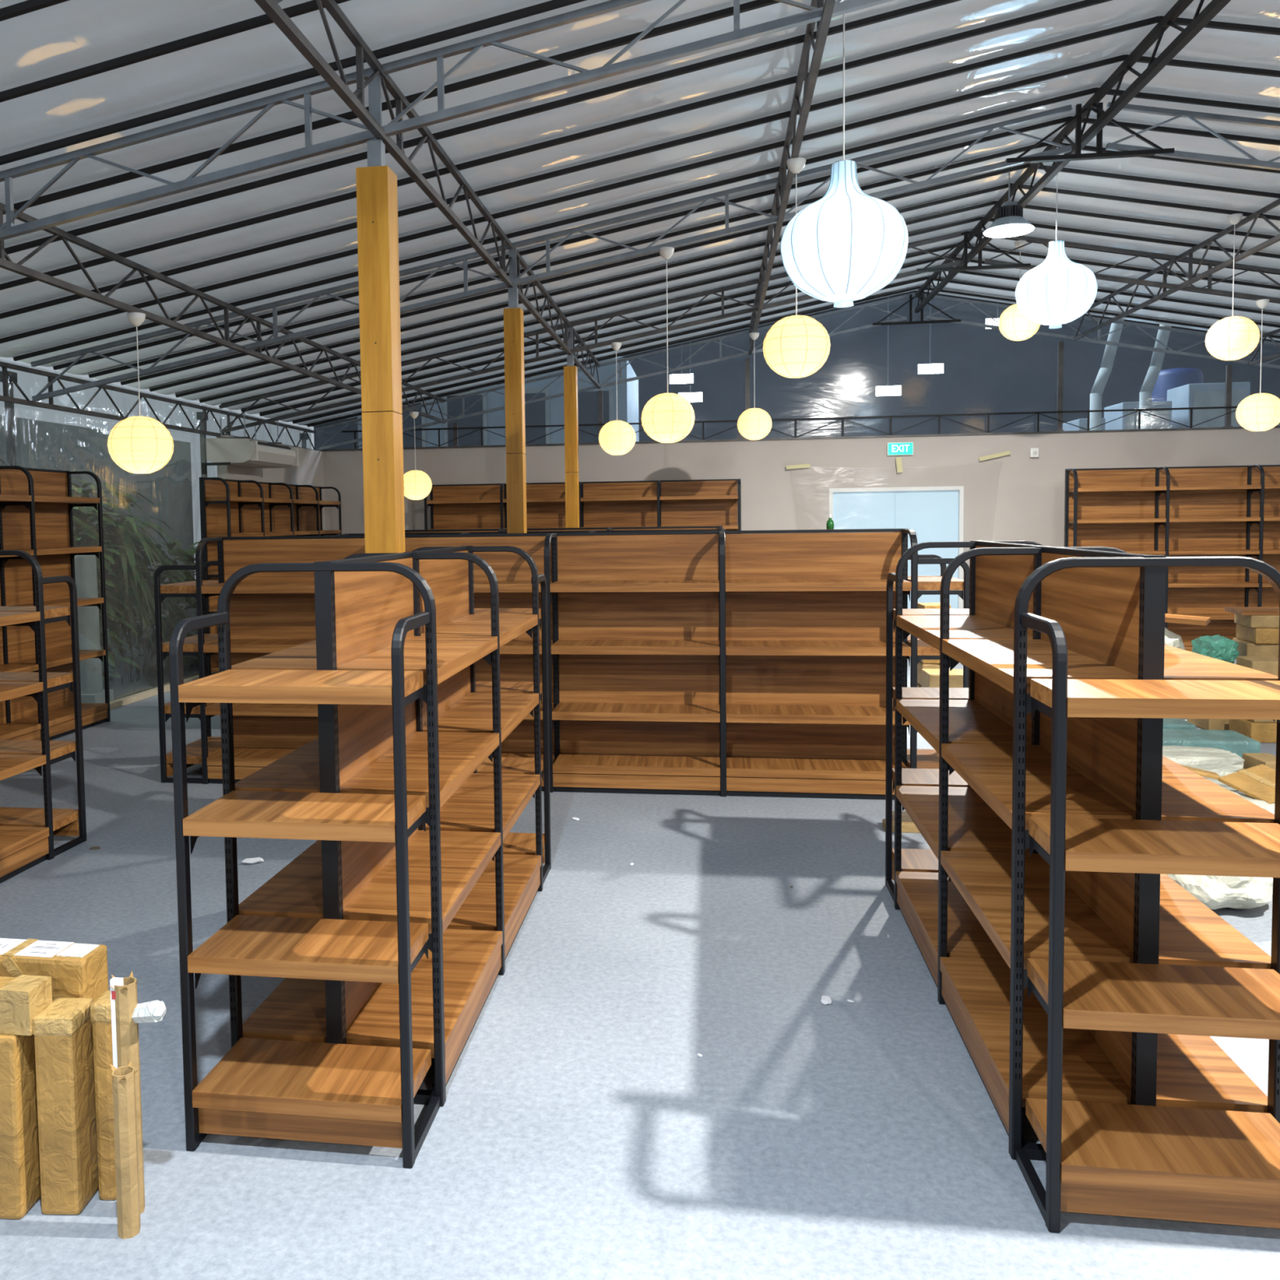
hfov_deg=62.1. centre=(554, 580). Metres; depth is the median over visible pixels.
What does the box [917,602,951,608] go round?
carton
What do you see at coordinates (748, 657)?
shelving unit
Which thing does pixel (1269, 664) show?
carton
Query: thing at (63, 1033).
package
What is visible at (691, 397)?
light
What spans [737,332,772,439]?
paper lantern
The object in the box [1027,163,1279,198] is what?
rafter
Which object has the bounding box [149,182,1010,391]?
rafter
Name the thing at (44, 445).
window
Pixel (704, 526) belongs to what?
shelving unit
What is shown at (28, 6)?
rafter
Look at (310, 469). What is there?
wall
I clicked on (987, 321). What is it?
light
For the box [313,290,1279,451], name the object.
wall
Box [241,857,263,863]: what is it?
paper scrap
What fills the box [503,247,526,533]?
column
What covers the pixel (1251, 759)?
cardboard box
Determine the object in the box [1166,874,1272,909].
wrapped bundle
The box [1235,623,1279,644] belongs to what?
carton
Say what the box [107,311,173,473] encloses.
paper lantern
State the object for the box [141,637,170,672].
flower pot
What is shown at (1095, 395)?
air duct
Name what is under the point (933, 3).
roof truss
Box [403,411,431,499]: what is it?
paper lantern
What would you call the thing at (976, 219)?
rafter
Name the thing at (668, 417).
paper lantern
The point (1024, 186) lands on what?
rafter
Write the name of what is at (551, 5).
rafter
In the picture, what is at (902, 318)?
truss
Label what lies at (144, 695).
trim
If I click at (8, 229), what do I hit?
truss
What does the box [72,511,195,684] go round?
plant
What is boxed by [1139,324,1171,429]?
air duct
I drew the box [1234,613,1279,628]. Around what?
carton
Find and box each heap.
[1164,627,1185,649]
[1229,790,1275,813]
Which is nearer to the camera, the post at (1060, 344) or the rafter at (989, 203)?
the rafter at (989, 203)
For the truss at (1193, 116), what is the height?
1.815 m
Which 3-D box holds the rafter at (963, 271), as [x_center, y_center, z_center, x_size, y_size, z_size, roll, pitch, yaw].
[8.569,-2.932,11.909,8.226,1.567,0.026,0,3,9]
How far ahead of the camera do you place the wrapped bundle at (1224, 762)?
6.44 m
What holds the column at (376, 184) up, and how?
on the floor
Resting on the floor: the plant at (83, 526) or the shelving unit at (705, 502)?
the shelving unit at (705, 502)
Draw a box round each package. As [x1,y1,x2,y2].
[0,937,108,1002]
[0,974,52,1035]
[0,1033,40,1219]
[32,997,98,1214]
[90,990,116,1199]
[1162,728,1260,758]
[1163,718,1195,729]
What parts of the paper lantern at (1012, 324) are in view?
lamp shade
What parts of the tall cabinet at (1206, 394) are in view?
panel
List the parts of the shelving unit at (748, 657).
cap frame, board, cap shelf, cap shelf, cap shelf, cap shelf, cap frame, frame, rail, board, shelf, shelf, shelf, shelf, rail, panel, rail, panel, shelf, shelf, shelf, shelf, frame, shelf, shelf, shelf, shelf, shelf, board, rail, rail, panel, frame, shelf, rail, board, rail, panel, shelf, shelf, shelf, shelf, frame, cap shelf, cap shelf, cap frame, cap shelf, cap frame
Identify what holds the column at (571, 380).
on the floor
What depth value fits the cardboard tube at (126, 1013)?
2.59 m
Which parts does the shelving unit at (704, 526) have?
panel, rail, frame, panel, rail, rail, panel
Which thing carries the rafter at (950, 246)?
attached to the ceiling
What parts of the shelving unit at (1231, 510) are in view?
frame, panel, rail, shelf, shelf, shelf, frame, board, shelf, panel, rail, shelf, shelf, shelf, shelf, shelf, frame, shelf, panel, shelf, rail, shelf, shelf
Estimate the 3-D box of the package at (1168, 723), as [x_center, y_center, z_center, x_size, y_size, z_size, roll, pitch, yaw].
[4.306,1.129,8.133,1.000,0.120,0.380,0,3,7]
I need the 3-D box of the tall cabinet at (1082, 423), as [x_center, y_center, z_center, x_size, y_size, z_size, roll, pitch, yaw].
[8.284,-0.912,16.631,0.380,3.170,0.812,0,3,9]
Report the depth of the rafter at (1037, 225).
10.19 m
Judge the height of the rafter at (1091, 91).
1.567 m
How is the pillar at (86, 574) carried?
on the ground
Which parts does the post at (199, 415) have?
head plate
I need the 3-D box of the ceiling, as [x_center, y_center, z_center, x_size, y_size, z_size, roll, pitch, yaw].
[3.334,-2.453,4.677,16.480,1.567,18.500,0,3,9]
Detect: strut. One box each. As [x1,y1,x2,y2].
[871,293,960,325]
[915,231,1031,272]
[1004,102,1174,164]
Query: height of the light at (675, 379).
4.390 m
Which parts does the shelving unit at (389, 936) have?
cap frame, shelf, shelf, shelf, cap shelf, board, cap shelf, cap shelf, shelf, cap shelf, frame, rail, panel, cap frame, shelf, shelf, shelf, shelf, frame, rail, panel, rail, board, frame, shelf, shelf, shelf, shelf, cap shelf, cap shelf, cap shelf, rail, board, cap shelf, cap frame, board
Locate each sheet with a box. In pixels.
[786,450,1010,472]
[1181,764,1220,779]
[1217,764,1275,804]
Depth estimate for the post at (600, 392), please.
14.46 m
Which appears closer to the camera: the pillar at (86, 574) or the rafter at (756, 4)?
the rafter at (756, 4)
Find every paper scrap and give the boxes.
[89,846,100,848]
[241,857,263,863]
[821,995,831,1004]
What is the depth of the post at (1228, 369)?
13.29 m
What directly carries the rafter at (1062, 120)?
attached to the ceiling
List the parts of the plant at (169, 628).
stem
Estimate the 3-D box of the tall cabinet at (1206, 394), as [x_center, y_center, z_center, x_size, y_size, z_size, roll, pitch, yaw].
[10.106,-1.172,16.445,0.860,3.660,0.812,0,3,9]
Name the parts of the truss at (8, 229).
post, post, post, post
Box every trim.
[109,671,218,709]
[320,425,1279,451]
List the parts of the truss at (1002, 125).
post, post, post, post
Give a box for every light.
[669,343,693,384]
[677,341,702,403]
[874,296,901,396]
[916,292,943,374]
[983,302,999,329]
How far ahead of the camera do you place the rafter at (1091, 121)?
7.68 m
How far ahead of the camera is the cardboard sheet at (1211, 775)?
5.94 m
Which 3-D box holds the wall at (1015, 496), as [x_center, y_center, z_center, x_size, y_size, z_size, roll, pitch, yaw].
[4.788,-0.517,13.991,16.380,2.735,0.100,0,3,9]
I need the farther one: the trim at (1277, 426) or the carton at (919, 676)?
the trim at (1277, 426)
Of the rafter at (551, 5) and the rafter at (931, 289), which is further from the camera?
the rafter at (931, 289)
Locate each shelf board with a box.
[1164,613,1210,626]
[1224,606,1279,615]
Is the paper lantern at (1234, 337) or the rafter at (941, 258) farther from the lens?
the rafter at (941, 258)
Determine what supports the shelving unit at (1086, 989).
on the floor
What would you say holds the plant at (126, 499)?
on the ground
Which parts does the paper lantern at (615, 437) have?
cord, lamp shade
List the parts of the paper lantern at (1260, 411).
lamp shade, cord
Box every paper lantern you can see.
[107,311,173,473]
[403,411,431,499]
[598,342,635,455]
[640,246,694,443]
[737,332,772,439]
[762,157,830,377]
[998,240,1039,341]
[1204,213,1260,360]
[1235,298,1279,431]
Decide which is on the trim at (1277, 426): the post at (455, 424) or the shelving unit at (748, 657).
the post at (455, 424)
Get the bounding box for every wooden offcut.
[882,818,919,832]
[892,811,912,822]
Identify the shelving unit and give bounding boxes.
[0,465,110,740]
[0,550,86,883]
[153,528,969,799]
[168,545,551,1168]
[199,477,342,675]
[336,528,725,538]
[404,525,722,533]
[424,478,741,531]
[884,540,1279,1233]
[1064,464,1279,652]
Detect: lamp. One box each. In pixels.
[780,0,908,307]
[983,171,1034,237]
[1015,173,1097,328]
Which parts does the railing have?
rail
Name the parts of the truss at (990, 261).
post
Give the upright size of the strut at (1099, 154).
0.375 m
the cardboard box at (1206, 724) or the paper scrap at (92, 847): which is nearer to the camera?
the paper scrap at (92, 847)
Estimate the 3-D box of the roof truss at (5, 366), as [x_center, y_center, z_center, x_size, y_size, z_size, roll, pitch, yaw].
[-4.742,-1.430,5.941,0.037,0.306,18.308,0,3,9]
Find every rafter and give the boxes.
[0,0,69,21]
[0,0,350,102]
[0,0,586,165]
[0,0,1112,290]
[0,15,1159,319]
[0,54,1124,343]
[3,0,779,214]
[13,87,1095,360]
[53,115,1070,369]
[88,142,1047,377]
[120,163,1028,385]
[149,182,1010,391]
[175,200,995,397]
[199,216,981,402]
[240,244,956,412]
[259,255,946,416]
[292,276,927,423]
[306,286,919,426]
[919,286,1279,338]
[927,276,1279,328]
[946,255,1279,303]
[950,270,1279,315]
[967,245,1279,289]
[968,231,1279,275]
[980,216,1279,258]
[994,200,1275,239]
[1010,182,1279,220]
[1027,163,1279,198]
[1047,142,1279,173]
[1070,115,1279,145]
[1094,87,1279,113]
[1124,54,1279,77]
[1157,15,1279,35]
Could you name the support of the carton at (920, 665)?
on the carton at (919, 676)
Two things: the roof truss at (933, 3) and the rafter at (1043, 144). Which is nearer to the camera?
the roof truss at (933, 3)
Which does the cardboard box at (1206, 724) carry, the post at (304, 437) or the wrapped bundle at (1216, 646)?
the wrapped bundle at (1216, 646)
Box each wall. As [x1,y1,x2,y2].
[216,435,325,530]
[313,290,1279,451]
[323,427,1279,608]
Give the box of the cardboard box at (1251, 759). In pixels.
[1242,752,1275,769]
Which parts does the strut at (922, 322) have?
post, post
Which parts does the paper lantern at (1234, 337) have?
lamp shade, cord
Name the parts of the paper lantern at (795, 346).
lamp shade, cord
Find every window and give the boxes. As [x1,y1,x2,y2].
[0,414,195,634]
[357,357,639,448]
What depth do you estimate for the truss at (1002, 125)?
7.99 m
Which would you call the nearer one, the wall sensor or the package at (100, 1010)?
the package at (100, 1010)
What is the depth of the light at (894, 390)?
24.88 m
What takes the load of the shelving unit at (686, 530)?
on the floor
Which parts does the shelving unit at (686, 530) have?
rail, rail, rail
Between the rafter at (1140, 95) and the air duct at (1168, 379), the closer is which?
the rafter at (1140, 95)
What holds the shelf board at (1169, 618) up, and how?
on the heap at (1171, 639)
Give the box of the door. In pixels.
[829,485,964,635]
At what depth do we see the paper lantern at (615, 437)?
11.22 m
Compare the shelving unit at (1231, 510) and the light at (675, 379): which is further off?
the light at (675, 379)
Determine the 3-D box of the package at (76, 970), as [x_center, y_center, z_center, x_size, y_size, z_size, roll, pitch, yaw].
[-1.728,1.269,2.868,1.080,0.599,0.117,0,3,10]
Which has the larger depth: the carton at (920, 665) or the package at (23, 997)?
the carton at (920, 665)
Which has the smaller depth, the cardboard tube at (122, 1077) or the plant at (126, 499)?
the cardboard tube at (122, 1077)
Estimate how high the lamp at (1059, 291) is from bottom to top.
1.346 m
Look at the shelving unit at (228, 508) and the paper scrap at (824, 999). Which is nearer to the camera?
the paper scrap at (824, 999)
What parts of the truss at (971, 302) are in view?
post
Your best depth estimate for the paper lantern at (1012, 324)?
10.79 m
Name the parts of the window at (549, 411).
pane, pane, pane, pane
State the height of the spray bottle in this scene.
0.092 m
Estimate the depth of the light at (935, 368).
24.71 m
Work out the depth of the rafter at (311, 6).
4.43 m
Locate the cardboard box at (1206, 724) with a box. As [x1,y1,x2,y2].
[1187,718,1229,729]
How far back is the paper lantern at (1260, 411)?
10.30 m
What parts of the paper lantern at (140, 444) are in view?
cord, lamp shade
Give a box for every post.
[0,370,26,719]
[196,411,208,477]
[299,433,308,448]
[452,422,458,446]
[597,390,603,442]
[744,357,750,439]
[1055,341,1063,431]
[1222,364,1232,426]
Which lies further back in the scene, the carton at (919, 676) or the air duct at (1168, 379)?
the air duct at (1168, 379)
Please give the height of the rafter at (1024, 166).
1.567 m
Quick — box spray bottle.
[826,514,834,528]
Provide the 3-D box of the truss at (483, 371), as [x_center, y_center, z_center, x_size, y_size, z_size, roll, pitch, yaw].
[0.158,-2.593,11.371,8.028,1.815,0.037,0,3,9]
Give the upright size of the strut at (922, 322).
0.375 m
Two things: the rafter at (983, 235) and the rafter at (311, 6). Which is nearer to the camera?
the rafter at (311, 6)
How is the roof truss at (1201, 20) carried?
attached to the ceiling
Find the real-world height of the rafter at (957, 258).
1.567 m
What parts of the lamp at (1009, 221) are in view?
hook rod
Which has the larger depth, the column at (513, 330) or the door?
the door
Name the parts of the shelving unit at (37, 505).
panel, shelf, shelf, shelf, shelf, frame, board, panel, rail, shelf, shelf, shelf, shelf, shelf, rail, board, frame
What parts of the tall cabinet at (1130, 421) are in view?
panel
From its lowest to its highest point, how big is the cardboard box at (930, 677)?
0.320 m
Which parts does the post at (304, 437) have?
head plate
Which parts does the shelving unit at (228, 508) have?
shelf, shelf, shelf, frame, panel, rail, shelf, shelf, frame, panel, rail, shelf, shelf, frame, panel, shelf, shelf, frame, panel, shelf, shelf, frame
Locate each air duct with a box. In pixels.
[1089,319,1124,430]
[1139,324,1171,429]
[1151,368,1203,401]
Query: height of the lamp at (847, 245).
1.490 m
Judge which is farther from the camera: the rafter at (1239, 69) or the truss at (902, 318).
the truss at (902, 318)
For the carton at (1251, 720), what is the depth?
7.76 m
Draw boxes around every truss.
[0,0,894,240]
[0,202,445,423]
[0,361,316,450]
[4,0,960,254]
[30,104,1072,401]
[218,232,961,433]
[253,0,600,388]
[317,294,906,450]
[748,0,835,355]
[914,0,1231,312]
[925,293,1279,368]
[984,235,1279,302]
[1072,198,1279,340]
[1105,102,1279,170]
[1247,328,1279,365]
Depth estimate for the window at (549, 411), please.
19.09 m
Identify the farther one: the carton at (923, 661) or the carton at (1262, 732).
the carton at (923, 661)
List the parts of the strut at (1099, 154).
post, post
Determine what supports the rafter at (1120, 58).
attached to the ceiling
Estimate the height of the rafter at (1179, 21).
1.567 m
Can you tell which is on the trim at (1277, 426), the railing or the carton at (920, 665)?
the railing
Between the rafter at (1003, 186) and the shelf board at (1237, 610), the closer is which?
the shelf board at (1237, 610)
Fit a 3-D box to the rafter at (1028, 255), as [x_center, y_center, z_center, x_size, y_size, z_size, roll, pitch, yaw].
[8.414,-2.872,10.873,8.226,1.567,0.026,0,3,9]
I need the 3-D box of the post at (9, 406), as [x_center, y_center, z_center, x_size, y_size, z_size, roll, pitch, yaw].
[-4.532,-0.187,8.384,0.080,3.005,0.915,0,3,9]
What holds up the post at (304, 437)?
on the ground
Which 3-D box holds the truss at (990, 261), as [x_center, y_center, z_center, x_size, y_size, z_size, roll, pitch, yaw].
[8.328,-2.639,10.149,8.028,1.815,0.037,0,3,9]
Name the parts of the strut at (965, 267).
post, post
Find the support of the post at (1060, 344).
on the trim at (1277, 426)
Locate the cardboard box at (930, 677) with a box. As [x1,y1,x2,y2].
[921,668,963,687]
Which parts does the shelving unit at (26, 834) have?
shelf, shelf, shelf, rail, shelf, board, frame, cap shelf, cap shelf, cap shelf, cap shelf, cap frame, board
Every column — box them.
[355,74,404,553]
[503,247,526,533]
[563,326,579,528]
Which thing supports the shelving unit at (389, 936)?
on the floor
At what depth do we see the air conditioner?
11.62 m
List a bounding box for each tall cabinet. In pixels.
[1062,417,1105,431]
[1103,400,1172,430]
[1167,382,1250,428]
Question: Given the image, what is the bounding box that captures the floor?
[0,657,1279,1279]
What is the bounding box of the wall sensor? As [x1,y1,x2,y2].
[1029,448,1038,457]
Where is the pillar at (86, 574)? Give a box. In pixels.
[68,555,113,705]
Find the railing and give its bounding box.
[341,406,1237,448]
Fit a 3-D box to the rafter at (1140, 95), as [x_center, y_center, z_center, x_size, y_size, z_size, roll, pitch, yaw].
[7.795,-2.630,6.725,8.226,1.567,0.026,0,3,9]
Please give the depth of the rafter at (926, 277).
13.56 m
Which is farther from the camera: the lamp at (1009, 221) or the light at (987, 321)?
the light at (987, 321)
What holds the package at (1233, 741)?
on the floor
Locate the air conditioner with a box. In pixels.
[201,412,298,474]
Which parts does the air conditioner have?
trim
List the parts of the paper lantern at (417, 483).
cord, lamp shade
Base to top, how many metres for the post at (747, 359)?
1.078 m
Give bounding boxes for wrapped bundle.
[1162,745,1244,790]
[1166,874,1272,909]
[1191,635,1239,663]
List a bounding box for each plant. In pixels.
[0,464,164,675]
[72,501,148,681]
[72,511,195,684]
[117,540,199,671]
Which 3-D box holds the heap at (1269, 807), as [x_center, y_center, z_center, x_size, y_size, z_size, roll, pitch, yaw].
[3.521,1.243,5.786,0.914,0.176,0.623,1,3,22]
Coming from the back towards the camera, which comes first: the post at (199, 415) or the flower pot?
the flower pot
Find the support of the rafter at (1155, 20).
attached to the ceiling
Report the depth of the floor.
3.15 m
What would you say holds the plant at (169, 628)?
on the ground
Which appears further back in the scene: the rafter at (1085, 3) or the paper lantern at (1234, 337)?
the paper lantern at (1234, 337)
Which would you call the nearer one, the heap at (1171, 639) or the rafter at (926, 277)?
the heap at (1171, 639)
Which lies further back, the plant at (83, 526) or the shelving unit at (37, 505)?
the plant at (83, 526)
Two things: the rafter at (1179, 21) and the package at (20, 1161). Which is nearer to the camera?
the package at (20, 1161)
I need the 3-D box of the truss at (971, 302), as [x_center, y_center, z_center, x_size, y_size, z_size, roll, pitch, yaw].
[8.772,-2.812,13.132,8.028,1.815,0.037,0,3,9]
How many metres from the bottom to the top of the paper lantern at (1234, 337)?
1.232 m
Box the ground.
[0,604,214,724]
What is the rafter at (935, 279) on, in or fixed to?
attached to the ceiling
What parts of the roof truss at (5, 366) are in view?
post, post, post, post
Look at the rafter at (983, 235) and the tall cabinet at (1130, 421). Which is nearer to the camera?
the rafter at (983, 235)
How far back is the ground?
12.07 m
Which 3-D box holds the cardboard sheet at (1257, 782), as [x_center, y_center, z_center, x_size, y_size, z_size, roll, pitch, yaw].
[3.884,1.116,5.781,0.338,0.136,0.307,-2,3,-21]
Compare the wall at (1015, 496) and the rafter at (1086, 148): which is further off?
the wall at (1015, 496)
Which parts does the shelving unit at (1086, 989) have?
board, cap frame, cap shelf, board, rail, cap shelf, cap shelf, cap shelf, shelf, shelf, shelf, shelf, frame, board, rail, panel, rail, frame, shelf, shelf, shelf, shelf, cap frame, panel, rail, frame, cap shelf, cap shelf, cap shelf, cap shelf, board, shelf, shelf, shelf, shelf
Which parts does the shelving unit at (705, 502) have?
frame, shelf, shelf, rail, panel, frame, shelf, shelf, rail, panel, frame, shelf, rail, panel, shelf, frame, shelf, rail, panel, shelf, frame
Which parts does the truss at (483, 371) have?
post, post, post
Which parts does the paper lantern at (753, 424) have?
lamp shade, cord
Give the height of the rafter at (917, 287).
1.567 m
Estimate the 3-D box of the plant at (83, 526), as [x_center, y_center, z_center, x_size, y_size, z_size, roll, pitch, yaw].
[-5.358,0.177,11.447,1.689,2.205,1.719,0,3,9]
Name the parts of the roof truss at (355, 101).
post, post, post, post, post, post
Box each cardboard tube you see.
[107,1061,140,1239]
[108,970,166,1213]
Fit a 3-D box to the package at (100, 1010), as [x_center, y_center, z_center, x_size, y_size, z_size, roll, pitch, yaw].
[-1.132,1.315,2.706,0.054,0.509,0.094,-1,3,5]
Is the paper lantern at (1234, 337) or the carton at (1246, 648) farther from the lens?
the paper lantern at (1234, 337)
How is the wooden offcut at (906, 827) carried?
on the floor
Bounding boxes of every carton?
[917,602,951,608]
[917,662,939,675]
[917,673,921,685]
[920,659,939,663]
[1228,719,1276,742]
[1232,637,1278,657]
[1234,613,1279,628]
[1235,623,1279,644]
[1236,656,1278,675]
[1247,719,1276,722]
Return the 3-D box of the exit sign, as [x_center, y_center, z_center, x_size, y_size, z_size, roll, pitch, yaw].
[4.527,-1.722,13.882,0.330,0.170,0.054,0,3,9]
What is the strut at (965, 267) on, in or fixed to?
attached to the roof truss at (1201, 20)
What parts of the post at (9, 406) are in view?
head plate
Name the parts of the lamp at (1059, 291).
lamp shade, cord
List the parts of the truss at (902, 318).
post, post, post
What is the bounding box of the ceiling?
[0,0,1279,426]
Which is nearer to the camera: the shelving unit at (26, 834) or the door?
the shelving unit at (26, 834)
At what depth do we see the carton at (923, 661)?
9.80 m
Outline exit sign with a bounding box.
[886,441,913,455]
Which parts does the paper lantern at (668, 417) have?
cord, lamp shade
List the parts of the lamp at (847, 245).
cord, lamp shade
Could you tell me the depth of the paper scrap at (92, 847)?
5.60 m
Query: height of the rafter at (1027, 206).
1.567 m

